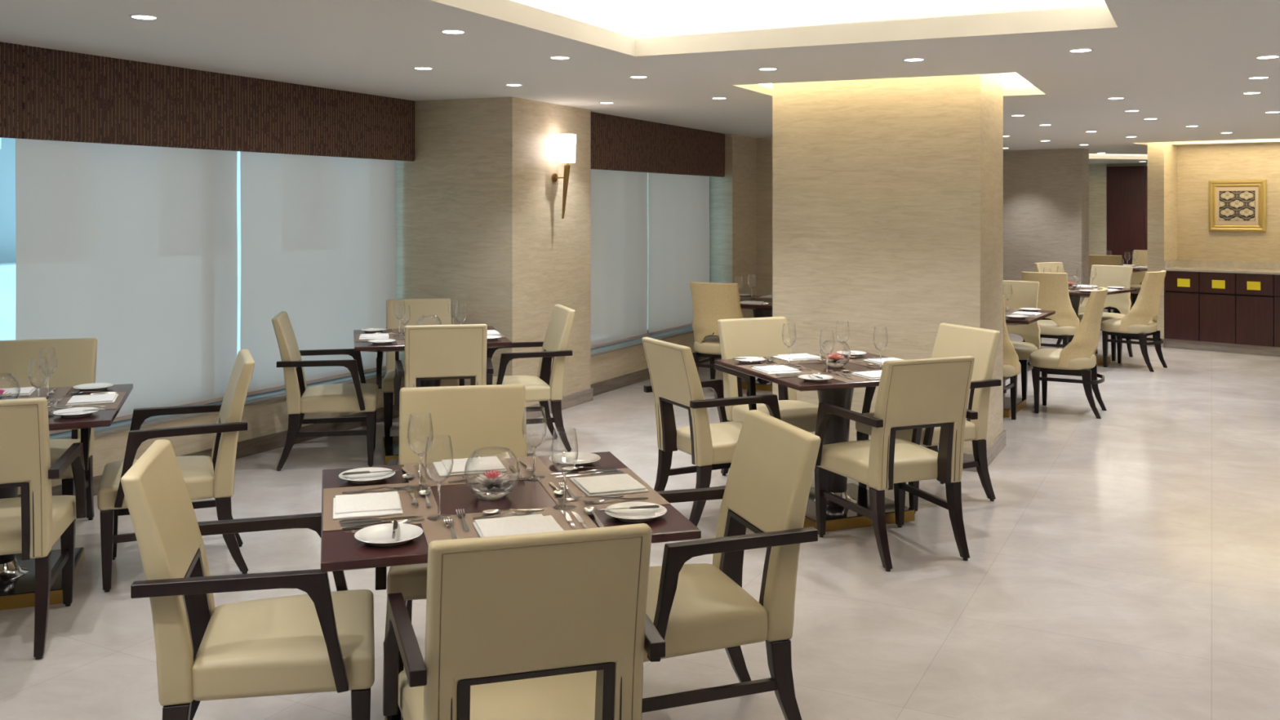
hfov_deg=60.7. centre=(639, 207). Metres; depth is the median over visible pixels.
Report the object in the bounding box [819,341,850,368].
glass bowl
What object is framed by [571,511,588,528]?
table knife
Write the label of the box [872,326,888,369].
wine glass
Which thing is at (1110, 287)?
bread plate
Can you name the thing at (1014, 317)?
bread plate
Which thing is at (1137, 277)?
chair
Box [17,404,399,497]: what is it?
baseboard
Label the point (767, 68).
recessed light
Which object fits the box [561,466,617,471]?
soup spoon
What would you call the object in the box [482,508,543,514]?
spoon
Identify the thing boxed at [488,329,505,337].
placemat
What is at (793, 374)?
table knife
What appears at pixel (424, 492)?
spoon
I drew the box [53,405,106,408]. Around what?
fork
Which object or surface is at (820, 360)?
spoon
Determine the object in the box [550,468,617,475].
table knife
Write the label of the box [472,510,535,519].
fork
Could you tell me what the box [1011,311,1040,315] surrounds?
folded napkin
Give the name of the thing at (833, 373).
fork
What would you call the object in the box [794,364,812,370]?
spoon
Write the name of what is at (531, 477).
wine glass
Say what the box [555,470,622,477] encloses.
table knife
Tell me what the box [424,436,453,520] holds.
wine glass
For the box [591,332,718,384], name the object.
wall
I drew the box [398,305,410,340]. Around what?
wine glass
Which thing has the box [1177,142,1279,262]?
wall niche
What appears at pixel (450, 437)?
bowl
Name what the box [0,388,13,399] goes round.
flower
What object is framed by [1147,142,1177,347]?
wall
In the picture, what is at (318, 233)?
roller blind
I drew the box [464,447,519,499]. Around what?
glass bowl
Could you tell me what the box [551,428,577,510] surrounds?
wine glass
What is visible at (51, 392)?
fork
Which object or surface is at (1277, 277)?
base cabinet
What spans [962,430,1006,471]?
baseboard
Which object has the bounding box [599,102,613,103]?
recessed light
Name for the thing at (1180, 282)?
note
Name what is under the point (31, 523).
armchair
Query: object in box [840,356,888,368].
placemat
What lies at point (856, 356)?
soup spoon
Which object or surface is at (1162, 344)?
baseboard
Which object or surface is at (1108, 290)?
folded napkin
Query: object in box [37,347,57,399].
wine glass
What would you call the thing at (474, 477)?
spoon
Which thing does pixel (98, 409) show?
butter knife
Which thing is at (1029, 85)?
led strip
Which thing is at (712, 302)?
chair
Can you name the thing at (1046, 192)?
wall
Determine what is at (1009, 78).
trim
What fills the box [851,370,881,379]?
folded napkin
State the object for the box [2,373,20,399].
glass bowl
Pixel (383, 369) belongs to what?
window sill
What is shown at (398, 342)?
placemat
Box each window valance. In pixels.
[0,41,22,138]
[21,45,414,161]
[591,111,724,177]
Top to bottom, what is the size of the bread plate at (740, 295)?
0.018 m
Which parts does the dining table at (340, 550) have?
plate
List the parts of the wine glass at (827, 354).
stem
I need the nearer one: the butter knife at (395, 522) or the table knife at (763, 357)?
the butter knife at (395, 522)
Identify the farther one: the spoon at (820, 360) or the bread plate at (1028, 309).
the bread plate at (1028, 309)
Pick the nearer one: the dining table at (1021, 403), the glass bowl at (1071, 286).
the dining table at (1021, 403)
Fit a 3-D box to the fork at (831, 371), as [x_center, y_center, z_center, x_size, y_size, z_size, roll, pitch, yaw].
[1.036,0.857,5.654,0.023,0.010,0.198,0,0,-22]
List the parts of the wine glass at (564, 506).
stem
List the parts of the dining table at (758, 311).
plate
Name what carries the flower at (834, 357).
on the glass bowl at (830, 364)
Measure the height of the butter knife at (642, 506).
0.006 m
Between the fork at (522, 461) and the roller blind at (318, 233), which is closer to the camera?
the fork at (522, 461)
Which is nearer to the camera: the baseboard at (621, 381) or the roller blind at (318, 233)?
the roller blind at (318, 233)
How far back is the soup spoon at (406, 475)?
3.50 m
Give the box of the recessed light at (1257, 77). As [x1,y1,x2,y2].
[1247,75,1270,79]
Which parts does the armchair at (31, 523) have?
opening frame, backrest, seat, leg, armrest, leg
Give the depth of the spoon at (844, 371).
5.74 m
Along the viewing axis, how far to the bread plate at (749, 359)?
6.13 m
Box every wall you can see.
[17,368,394,494]
[395,97,591,406]
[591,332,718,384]
[647,133,756,328]
[756,137,772,295]
[1003,148,1088,304]
[1088,163,1147,255]
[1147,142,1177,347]
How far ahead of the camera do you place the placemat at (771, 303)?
9.76 m
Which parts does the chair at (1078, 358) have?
leg, leg, seat, seat frame, backrest, leg, leg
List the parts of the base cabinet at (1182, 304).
drawer, door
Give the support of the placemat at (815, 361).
on the dining table at (833, 392)
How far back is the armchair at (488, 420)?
4.17 m
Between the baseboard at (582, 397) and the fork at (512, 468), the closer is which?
the fork at (512, 468)
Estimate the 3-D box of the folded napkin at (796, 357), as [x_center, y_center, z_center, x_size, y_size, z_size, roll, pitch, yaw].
[0.901,0.855,6.252,0.220,0.016,0.190,0,0,-21]
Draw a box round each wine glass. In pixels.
[27,357,48,397]
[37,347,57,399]
[393,301,405,333]
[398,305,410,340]
[407,414,433,488]
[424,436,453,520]
[521,406,546,480]
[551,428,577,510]
[782,324,796,365]
[819,329,835,373]
[835,323,849,361]
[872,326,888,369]
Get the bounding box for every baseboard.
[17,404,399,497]
[525,387,592,418]
[591,356,706,396]
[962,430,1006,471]
[1146,337,1164,347]
[1164,338,1279,356]
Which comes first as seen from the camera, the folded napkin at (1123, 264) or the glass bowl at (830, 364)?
the glass bowl at (830, 364)
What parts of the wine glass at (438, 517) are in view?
stem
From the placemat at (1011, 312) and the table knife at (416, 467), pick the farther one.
the placemat at (1011, 312)
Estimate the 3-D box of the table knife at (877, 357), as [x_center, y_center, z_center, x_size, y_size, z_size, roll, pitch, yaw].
[1.312,0.859,6.230,0.224,0.006,0.016,0,0,-19]
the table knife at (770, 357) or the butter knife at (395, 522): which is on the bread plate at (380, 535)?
the butter knife at (395, 522)
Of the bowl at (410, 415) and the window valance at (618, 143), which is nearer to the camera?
the bowl at (410, 415)
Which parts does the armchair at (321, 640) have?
backrest, leg, leg, opening frame, armrest, armrest, seat, leg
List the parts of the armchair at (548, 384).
armrest, seat, armrest, opening frame, leg, backrest, leg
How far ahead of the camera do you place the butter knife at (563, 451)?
3.69 m
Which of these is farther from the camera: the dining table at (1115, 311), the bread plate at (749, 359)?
the dining table at (1115, 311)
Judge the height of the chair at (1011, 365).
1.000 m
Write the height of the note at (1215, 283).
0.094 m
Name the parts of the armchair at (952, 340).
leg, armrest, leg, seat, leg, armrest, backrest, opening frame, leg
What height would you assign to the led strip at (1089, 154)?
0.066 m
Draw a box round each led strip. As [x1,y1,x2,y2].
[535,1,1106,33]
[755,84,1034,88]
[1088,154,1147,155]
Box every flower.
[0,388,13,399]
[473,470,511,489]
[825,352,845,362]
[1067,281,1074,286]
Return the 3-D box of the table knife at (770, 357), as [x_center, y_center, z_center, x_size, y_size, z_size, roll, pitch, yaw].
[0.792,0.859,6.172,0.016,0.006,0.224,0,0,-22]
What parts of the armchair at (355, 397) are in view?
leg, backrest, leg, opening frame, armrest, armrest, seat, leg, leg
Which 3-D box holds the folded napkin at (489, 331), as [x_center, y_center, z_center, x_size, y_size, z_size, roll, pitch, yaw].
[-1.068,0.855,7.483,0.190,0.016,0.220,0,0,-17]
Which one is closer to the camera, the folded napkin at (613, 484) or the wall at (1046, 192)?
the folded napkin at (613, 484)
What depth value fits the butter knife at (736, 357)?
6.09 m
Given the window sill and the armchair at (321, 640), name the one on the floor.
the armchair at (321, 640)
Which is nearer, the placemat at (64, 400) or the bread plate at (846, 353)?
the placemat at (64, 400)
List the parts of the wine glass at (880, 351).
stem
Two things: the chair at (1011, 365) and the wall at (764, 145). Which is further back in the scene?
the wall at (764, 145)
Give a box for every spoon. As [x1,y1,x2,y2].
[69,391,105,394]
[342,519,412,529]
[401,466,414,479]
[417,489,431,507]
[448,477,475,482]
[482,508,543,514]
[549,482,566,495]
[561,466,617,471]
[583,506,604,527]
[788,373,821,377]
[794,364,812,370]
[799,359,825,362]
[841,369,870,372]
[847,355,875,358]
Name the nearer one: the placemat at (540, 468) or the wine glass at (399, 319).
the placemat at (540, 468)
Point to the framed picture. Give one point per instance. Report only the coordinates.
(1234, 206)
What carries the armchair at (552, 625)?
on the floor
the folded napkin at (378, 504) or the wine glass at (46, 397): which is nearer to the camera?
the folded napkin at (378, 504)
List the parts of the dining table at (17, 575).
plate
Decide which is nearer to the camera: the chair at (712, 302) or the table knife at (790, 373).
the table knife at (790, 373)
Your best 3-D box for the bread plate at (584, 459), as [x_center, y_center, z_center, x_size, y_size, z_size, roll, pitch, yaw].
[-0.221,0.856,3.700,0.175,0.018,0.175,0,0,-16]
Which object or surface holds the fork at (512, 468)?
on the placemat at (540, 468)
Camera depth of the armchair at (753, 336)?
6.71 m
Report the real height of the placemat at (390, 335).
0.002 m
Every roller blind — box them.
[15,138,237,434]
[240,151,395,395]
[591,168,648,348]
[648,172,709,335]
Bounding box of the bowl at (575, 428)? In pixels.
[551,428,577,473]
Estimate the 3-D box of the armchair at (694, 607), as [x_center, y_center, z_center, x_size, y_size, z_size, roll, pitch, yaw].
[0.175,1.171,3.432,0.637,0.957,0.617,0,0,-18]
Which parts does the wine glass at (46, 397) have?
stem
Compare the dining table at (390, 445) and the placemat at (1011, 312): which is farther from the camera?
the placemat at (1011, 312)
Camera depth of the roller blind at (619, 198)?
10.20 m
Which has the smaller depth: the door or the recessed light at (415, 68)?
the recessed light at (415, 68)
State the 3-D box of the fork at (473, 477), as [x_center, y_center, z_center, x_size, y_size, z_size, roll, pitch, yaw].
[-0.481,0.857,3.493,0.173,0.010,0.020,0,0,-17]
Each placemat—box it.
[1,386,73,399]
[46,391,126,411]
[322,481,441,531]
[354,332,404,342]
[391,328,404,333]
[395,339,404,345]
[403,455,554,486]
[420,506,597,546]
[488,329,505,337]
[535,467,670,511]
[736,363,830,377]
[739,297,751,300]
[739,301,772,305]
[752,295,772,298]
[758,353,852,364]
[826,369,881,382]
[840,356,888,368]
[1004,308,1021,311]
[1004,311,1048,318]
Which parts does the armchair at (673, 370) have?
leg, opening frame, backrest, armrest, leg, seat, armrest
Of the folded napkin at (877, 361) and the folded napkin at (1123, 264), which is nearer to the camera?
the folded napkin at (877, 361)
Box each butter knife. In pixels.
[57,408,105,413]
[342,470,398,475]
[391,520,398,539]
[562,449,565,462]
[597,505,659,510]
[732,357,760,359]
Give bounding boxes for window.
[0,137,240,355]
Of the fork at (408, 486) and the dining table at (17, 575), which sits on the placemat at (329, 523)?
the fork at (408, 486)
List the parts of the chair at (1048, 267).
backrest, leg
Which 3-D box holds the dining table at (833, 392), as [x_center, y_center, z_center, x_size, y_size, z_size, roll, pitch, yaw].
[1.058,1.258,5.925,0.980,0.785,0.980,0,0,-21]
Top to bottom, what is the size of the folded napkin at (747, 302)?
0.016 m
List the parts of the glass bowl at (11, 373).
bowl glass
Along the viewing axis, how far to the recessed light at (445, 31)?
5.19 m
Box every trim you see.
[591,325,693,356]
[733,72,1045,95]
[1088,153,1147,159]
[1133,138,1279,145]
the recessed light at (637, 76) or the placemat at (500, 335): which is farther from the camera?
the placemat at (500, 335)
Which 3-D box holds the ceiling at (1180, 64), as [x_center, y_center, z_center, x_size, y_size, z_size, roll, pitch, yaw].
[2.451,-0.798,8.750,21.097,0.253,26.500,0,0,0]
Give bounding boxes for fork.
[47,404,84,407]
[48,387,56,394]
[53,398,62,407]
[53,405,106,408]
[342,484,409,493]
[372,486,427,493]
[409,492,419,506]
[443,517,457,539]
[455,508,469,532]
[462,474,515,478]
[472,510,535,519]
[509,466,524,479]
[519,459,533,471]
[556,495,622,501]
[559,482,575,497]
[582,497,648,503]
[751,363,783,366]
[827,369,851,377]
[831,372,853,379]
[844,369,873,373]
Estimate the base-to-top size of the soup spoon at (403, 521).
0.010 m
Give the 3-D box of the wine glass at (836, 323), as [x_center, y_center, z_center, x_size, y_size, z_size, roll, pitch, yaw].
[1.140,0.752,6.154,0.079,0.226,0.079,0,0,-25]
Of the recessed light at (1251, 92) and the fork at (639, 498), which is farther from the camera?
the recessed light at (1251, 92)
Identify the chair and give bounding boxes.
[689,281,755,379]
[1003,280,1040,399]
[1003,294,1020,419]
[1021,271,1079,348]
[1029,287,1107,418]
[1034,262,1080,344]
[1077,265,1133,360]
[1088,254,1121,313]
[1100,270,1167,372]
[1129,249,1147,305]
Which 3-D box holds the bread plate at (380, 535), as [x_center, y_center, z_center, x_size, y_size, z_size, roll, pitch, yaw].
[-0.653,0.856,2.846,0.175,0.018,0.175,0,0,-16]
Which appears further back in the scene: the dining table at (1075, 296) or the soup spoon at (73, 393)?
the dining table at (1075, 296)
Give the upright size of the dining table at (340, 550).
0.785 m
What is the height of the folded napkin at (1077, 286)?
0.016 m
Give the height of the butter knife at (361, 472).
0.006 m
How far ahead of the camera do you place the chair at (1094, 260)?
14.86 m
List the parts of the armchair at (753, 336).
leg, armrest, backrest, opening frame, seat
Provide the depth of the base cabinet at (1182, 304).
12.72 m
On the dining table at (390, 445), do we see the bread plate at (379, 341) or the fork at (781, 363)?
the bread plate at (379, 341)
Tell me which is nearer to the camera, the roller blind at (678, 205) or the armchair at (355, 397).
the armchair at (355, 397)
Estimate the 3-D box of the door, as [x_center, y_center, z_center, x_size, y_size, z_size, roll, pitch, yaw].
[8.288,0.485,17.951,1.200,2.330,0.060,0,0,42]
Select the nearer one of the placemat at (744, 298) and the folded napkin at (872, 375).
the folded napkin at (872, 375)
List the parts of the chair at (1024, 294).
backrest, leg, seat, leg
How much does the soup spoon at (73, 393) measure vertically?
0.010 m
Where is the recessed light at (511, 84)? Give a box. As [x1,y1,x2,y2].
[505,83,522,85]
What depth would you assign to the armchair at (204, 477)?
4.88 m
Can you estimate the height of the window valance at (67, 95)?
0.504 m
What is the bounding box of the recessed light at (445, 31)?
[440,29,466,34]
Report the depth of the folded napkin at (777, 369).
5.72 m
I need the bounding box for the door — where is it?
[1106,165,1147,306]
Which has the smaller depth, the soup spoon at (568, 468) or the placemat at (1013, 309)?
the soup spoon at (568, 468)
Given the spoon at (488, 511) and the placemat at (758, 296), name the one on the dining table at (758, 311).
the placemat at (758, 296)
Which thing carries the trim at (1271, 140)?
attached to the wall at (1162, 156)
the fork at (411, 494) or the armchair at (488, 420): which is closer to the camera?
the fork at (411, 494)
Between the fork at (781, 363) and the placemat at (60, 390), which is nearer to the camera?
the placemat at (60, 390)
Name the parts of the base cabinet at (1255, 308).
drawer, door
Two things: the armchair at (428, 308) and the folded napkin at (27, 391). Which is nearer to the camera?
the folded napkin at (27, 391)
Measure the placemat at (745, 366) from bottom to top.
0.002 m
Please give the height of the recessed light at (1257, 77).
0.004 m
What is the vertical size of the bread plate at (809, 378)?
0.018 m
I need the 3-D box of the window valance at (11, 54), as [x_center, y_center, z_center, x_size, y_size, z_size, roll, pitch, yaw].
[-4.126,-0.628,4.360,0.107,0.522,3.385,0,0,28]
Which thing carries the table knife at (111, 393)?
on the placemat at (64, 400)
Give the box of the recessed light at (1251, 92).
[1241,91,1262,93]
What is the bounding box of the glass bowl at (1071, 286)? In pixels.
[1068,275,1078,288]
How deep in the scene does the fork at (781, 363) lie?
5.94 m
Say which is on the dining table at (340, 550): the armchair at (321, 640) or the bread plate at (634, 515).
the bread plate at (634, 515)
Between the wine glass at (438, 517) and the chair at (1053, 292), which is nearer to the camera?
the wine glass at (438, 517)
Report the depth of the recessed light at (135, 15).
4.88 m
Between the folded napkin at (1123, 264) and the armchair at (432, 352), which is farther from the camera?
the folded napkin at (1123, 264)
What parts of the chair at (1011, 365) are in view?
leg, backrest, seat, leg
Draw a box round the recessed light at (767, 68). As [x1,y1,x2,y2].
[757,66,777,70]
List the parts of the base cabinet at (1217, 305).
drawer, door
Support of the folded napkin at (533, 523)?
on the placemat at (437, 531)
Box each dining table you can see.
[0,383,133,610]
[320,451,701,719]
[353,325,511,465]
[715,351,915,531]
[721,295,772,391]
[1003,309,1055,417]
[1068,284,1136,365]
[1112,268,1147,313]
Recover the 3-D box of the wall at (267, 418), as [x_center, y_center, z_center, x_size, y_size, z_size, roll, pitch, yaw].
[-4.958,0.353,3.100,0.340,2.594,12.900,0,0,28]
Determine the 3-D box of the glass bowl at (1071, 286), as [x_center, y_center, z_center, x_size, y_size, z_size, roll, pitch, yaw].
[4.570,0.795,11.620,0.166,0.139,0.166,0,0,-29]
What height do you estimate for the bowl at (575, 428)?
0.128 m
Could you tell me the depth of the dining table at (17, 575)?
4.61 m
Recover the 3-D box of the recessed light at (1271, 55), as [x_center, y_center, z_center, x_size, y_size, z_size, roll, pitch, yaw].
[3.283,-0.786,5.715,0.124,0.004,0.124,0,0,0]
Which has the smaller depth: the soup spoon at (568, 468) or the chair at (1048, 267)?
the soup spoon at (568, 468)
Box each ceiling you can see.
[0,0,1279,164]
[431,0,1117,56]
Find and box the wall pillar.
[772,73,1003,453]
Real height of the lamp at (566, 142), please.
0.675 m
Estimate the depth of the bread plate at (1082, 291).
11.13 m
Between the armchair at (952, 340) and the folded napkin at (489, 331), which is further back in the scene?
the folded napkin at (489, 331)
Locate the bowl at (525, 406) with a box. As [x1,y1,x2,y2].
[521,406,546,446]
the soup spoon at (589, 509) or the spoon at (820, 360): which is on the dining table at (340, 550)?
the soup spoon at (589, 509)
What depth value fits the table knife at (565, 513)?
3.01 m
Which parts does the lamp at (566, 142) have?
wall plate, lamp shade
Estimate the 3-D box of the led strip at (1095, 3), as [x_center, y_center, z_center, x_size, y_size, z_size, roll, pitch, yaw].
[0.032,-0.945,3.482,2.644,0.044,4.614,0,0,28]
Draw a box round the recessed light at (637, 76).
[629,75,648,78]
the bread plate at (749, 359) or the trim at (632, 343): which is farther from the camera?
the trim at (632, 343)
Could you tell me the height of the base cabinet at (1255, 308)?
0.799 m
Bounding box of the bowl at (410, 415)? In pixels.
[407,414,433,455]
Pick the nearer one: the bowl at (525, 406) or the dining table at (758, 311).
the bowl at (525, 406)
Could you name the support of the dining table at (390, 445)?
on the floor
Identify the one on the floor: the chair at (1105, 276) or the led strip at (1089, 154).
the chair at (1105, 276)
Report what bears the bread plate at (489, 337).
on the dining table at (390, 445)
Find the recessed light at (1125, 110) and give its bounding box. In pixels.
[1124,110,1140,111]
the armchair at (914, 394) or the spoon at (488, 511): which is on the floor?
the armchair at (914, 394)
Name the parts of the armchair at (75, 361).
backrest, seat, leg, opening frame, armrest, leg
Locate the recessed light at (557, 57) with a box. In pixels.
[548,55,571,59]
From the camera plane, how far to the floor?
4.76 m
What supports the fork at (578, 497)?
on the placemat at (653, 496)
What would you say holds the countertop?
on the base cabinet at (1217, 305)
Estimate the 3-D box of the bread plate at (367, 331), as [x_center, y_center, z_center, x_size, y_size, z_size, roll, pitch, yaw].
[-1.847,0.856,7.584,0.175,0.018,0.175,0,0,-15]
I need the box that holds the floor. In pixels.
[0,306,1279,719]
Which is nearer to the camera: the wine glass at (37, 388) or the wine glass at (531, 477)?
the wine glass at (531, 477)
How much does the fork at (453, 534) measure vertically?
0.010 m
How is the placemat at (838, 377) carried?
on the dining table at (833, 392)
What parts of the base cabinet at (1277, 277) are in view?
drawer, door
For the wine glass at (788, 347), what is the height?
0.226 m
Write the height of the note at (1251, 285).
0.094 m
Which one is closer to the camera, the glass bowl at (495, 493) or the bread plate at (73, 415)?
the glass bowl at (495, 493)
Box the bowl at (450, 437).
[424,436,453,483]
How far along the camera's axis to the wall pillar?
7.15 m
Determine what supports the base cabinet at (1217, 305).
on the floor
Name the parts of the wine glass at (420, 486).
stem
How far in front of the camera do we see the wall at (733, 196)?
12.23 m
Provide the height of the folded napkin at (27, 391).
0.016 m
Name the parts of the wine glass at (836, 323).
stem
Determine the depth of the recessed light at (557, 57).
6.05 m
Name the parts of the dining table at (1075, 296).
plate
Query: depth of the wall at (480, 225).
8.57 m
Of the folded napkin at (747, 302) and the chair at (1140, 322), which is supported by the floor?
the chair at (1140, 322)
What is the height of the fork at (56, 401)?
0.010 m
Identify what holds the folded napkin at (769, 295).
on the placemat at (758, 296)
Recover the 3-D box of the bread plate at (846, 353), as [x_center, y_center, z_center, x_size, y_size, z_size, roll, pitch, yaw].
[1.233,0.856,6.377,0.175,0.018,0.175,0,0,-21]
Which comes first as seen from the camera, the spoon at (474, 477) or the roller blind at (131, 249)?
the spoon at (474, 477)
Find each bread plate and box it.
[53,407,97,417]
[72,382,113,391]
[338,466,395,484]
[354,523,422,546]
[360,328,386,333]
[368,338,395,344]
[487,335,502,340]
[548,452,600,466]
[604,502,666,522]
[734,356,764,363]
[739,293,750,297]
[798,373,833,382]
[835,350,866,356]
[1005,315,1028,319]
[1019,307,1040,311]
[1078,289,1094,292]
[1106,286,1124,288]
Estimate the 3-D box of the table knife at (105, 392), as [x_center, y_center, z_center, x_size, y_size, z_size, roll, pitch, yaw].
[-2.535,0.859,5.038,0.224,0.006,0.016,0,0,-18]
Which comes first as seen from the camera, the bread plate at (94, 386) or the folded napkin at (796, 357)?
the bread plate at (94, 386)
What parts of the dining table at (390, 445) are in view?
plate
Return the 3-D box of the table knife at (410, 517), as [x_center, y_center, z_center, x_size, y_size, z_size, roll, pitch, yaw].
[-0.714,0.859,3.016,0.224,0.006,0.016,0,0,-16]
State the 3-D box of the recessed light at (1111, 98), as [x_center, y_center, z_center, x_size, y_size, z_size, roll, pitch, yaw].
[3.422,-0.784,7.859,0.124,0.004,0.124,0,0,0]
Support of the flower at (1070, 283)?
on the glass bowl at (1071, 286)
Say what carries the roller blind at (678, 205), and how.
attached to the wall at (604, 366)
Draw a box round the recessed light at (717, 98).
[711,97,727,99]
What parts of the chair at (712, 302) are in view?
leg, seat, seat frame, leg, backrest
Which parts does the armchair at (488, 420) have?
armrest, leg, seat, leg, backrest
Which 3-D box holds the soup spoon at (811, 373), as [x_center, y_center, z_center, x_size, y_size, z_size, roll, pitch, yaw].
[0.845,0.857,5.591,0.185,0.010,0.041,0,0,-19]
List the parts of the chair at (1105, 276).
seat, backrest, leg, leg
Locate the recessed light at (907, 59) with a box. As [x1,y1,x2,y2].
[902,57,925,61]
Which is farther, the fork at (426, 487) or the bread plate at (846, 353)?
the bread plate at (846, 353)
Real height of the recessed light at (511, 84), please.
0.004 m
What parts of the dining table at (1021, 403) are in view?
plate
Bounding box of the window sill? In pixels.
[48,368,384,435]
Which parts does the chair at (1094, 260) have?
backrest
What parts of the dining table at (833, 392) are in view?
plate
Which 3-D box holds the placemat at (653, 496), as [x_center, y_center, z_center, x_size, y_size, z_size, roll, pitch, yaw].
[-0.128,0.864,3.360,0.318,0.002,0.455,0,0,-16]
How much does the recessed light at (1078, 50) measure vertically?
0.004 m
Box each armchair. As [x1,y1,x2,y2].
[0,337,97,519]
[0,397,86,659]
[97,349,254,592]
[120,439,374,719]
[271,311,377,471]
[375,383,536,674]
[376,297,464,436]
[382,523,665,719]
[393,324,493,409]
[486,304,575,452]
[641,337,781,526]
[641,409,820,719]
[714,316,818,475]
[814,355,977,571]
[855,323,1001,513]
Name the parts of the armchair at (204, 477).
leg, leg, seat, armrest, armrest, opening frame, leg, backrest, leg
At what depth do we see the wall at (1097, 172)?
18.40 m
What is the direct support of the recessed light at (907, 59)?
in the ceiling at (1180, 64)
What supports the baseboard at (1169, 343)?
attached to the wall at (1162, 156)
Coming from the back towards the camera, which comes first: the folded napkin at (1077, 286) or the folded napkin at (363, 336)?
the folded napkin at (1077, 286)
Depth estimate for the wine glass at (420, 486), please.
3.38 m
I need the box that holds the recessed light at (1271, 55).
[1254,54,1279,58]
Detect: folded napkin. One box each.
[0,386,36,396]
[66,393,118,405]
[333,491,403,519]
[359,333,388,339]
[432,456,506,476]
[472,514,564,537]
[487,329,500,335]
[569,473,648,496]
[739,300,767,304]
[751,364,802,374]
[760,294,772,297]
[773,353,822,361]
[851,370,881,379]
[863,357,903,364]
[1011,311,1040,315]
[1075,284,1097,287]
[1093,288,1119,291]
[1122,264,1135,266]
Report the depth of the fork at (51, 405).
4.72 m
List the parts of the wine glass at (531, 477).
stem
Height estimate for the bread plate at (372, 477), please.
0.018 m
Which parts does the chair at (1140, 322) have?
leg, leg, seat, seat frame, backrest, leg, leg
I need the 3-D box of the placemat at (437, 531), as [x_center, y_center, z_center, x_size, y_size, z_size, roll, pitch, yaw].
[-0.352,0.864,2.956,0.455,0.002,0.318,0,0,-16]
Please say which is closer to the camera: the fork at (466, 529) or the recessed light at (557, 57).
the fork at (466, 529)
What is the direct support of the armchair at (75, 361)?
on the floor
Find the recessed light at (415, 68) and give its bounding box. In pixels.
[413,66,433,69]
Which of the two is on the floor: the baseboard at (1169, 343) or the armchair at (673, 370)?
the armchair at (673, 370)
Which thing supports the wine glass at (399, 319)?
on the placemat at (396, 330)
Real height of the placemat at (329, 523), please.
0.002 m
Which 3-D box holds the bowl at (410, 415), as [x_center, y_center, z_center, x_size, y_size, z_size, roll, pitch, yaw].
[-0.678,0.703,3.379,0.079,0.128,0.079,0,0,23]
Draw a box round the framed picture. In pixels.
[1208,179,1266,231]
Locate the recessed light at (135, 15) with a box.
[128,13,159,19]
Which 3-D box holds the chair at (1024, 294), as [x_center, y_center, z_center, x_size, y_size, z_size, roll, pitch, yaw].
[3.173,1.150,9.456,0.556,1.000,0.580,0,0,32]
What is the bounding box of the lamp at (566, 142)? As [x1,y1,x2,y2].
[551,133,576,218]
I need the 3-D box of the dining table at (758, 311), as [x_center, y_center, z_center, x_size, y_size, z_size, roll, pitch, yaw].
[1.150,1.258,10.160,0.980,0.785,0.980,0,0,28]
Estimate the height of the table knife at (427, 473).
0.006 m
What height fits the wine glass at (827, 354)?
0.226 m
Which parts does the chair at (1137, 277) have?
leg, seat, backrest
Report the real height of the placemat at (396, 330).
0.002 m
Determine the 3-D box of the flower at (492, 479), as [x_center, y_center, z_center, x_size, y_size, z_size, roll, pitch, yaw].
[-0.442,0.814,3.270,0.112,0.050,0.112,0,0,-17]
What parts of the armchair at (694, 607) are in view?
armrest, seat, armrest, leg, opening frame, backrest, leg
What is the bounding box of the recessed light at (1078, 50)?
[1067,48,1093,52]
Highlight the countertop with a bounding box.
[1164,259,1279,275]
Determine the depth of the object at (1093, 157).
16.75 m
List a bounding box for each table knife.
[62,391,116,395]
[65,392,117,396]
[338,515,422,523]
[340,518,424,526]
[413,465,426,482]
[422,462,433,479]
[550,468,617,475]
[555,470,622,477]
[560,510,577,529]
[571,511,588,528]
[763,356,782,362]
[769,356,790,362]
[775,373,811,375]
[776,373,799,376]
[853,356,888,359]
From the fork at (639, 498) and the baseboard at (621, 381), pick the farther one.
the baseboard at (621, 381)
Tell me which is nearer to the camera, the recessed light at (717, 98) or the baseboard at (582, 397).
the recessed light at (717, 98)
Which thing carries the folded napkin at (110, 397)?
on the placemat at (64, 400)
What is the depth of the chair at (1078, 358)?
8.62 m
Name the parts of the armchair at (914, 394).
leg, armrest, seat, leg, leg, opening frame, backrest, armrest, leg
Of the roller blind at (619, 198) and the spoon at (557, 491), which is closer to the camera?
the spoon at (557, 491)
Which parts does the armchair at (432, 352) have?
armrest, opening frame, backrest, armrest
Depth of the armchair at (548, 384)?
7.36 m
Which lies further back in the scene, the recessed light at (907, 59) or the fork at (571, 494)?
the recessed light at (907, 59)
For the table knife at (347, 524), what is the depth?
2.97 m
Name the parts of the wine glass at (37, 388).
stem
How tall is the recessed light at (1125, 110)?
0.004 m
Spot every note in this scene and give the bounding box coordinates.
[1177,278,1190,287]
[1212,280,1225,288]
[1247,281,1260,290]
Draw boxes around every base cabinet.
[1164,271,1199,341]
[1200,271,1236,343]
[1235,273,1274,346]
[1274,274,1279,346]
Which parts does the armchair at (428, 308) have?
armrest, leg, leg, opening frame, backrest, seat, armrest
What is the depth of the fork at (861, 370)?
5.71 m
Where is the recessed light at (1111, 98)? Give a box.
[1106,97,1124,99]
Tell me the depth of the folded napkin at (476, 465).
3.59 m

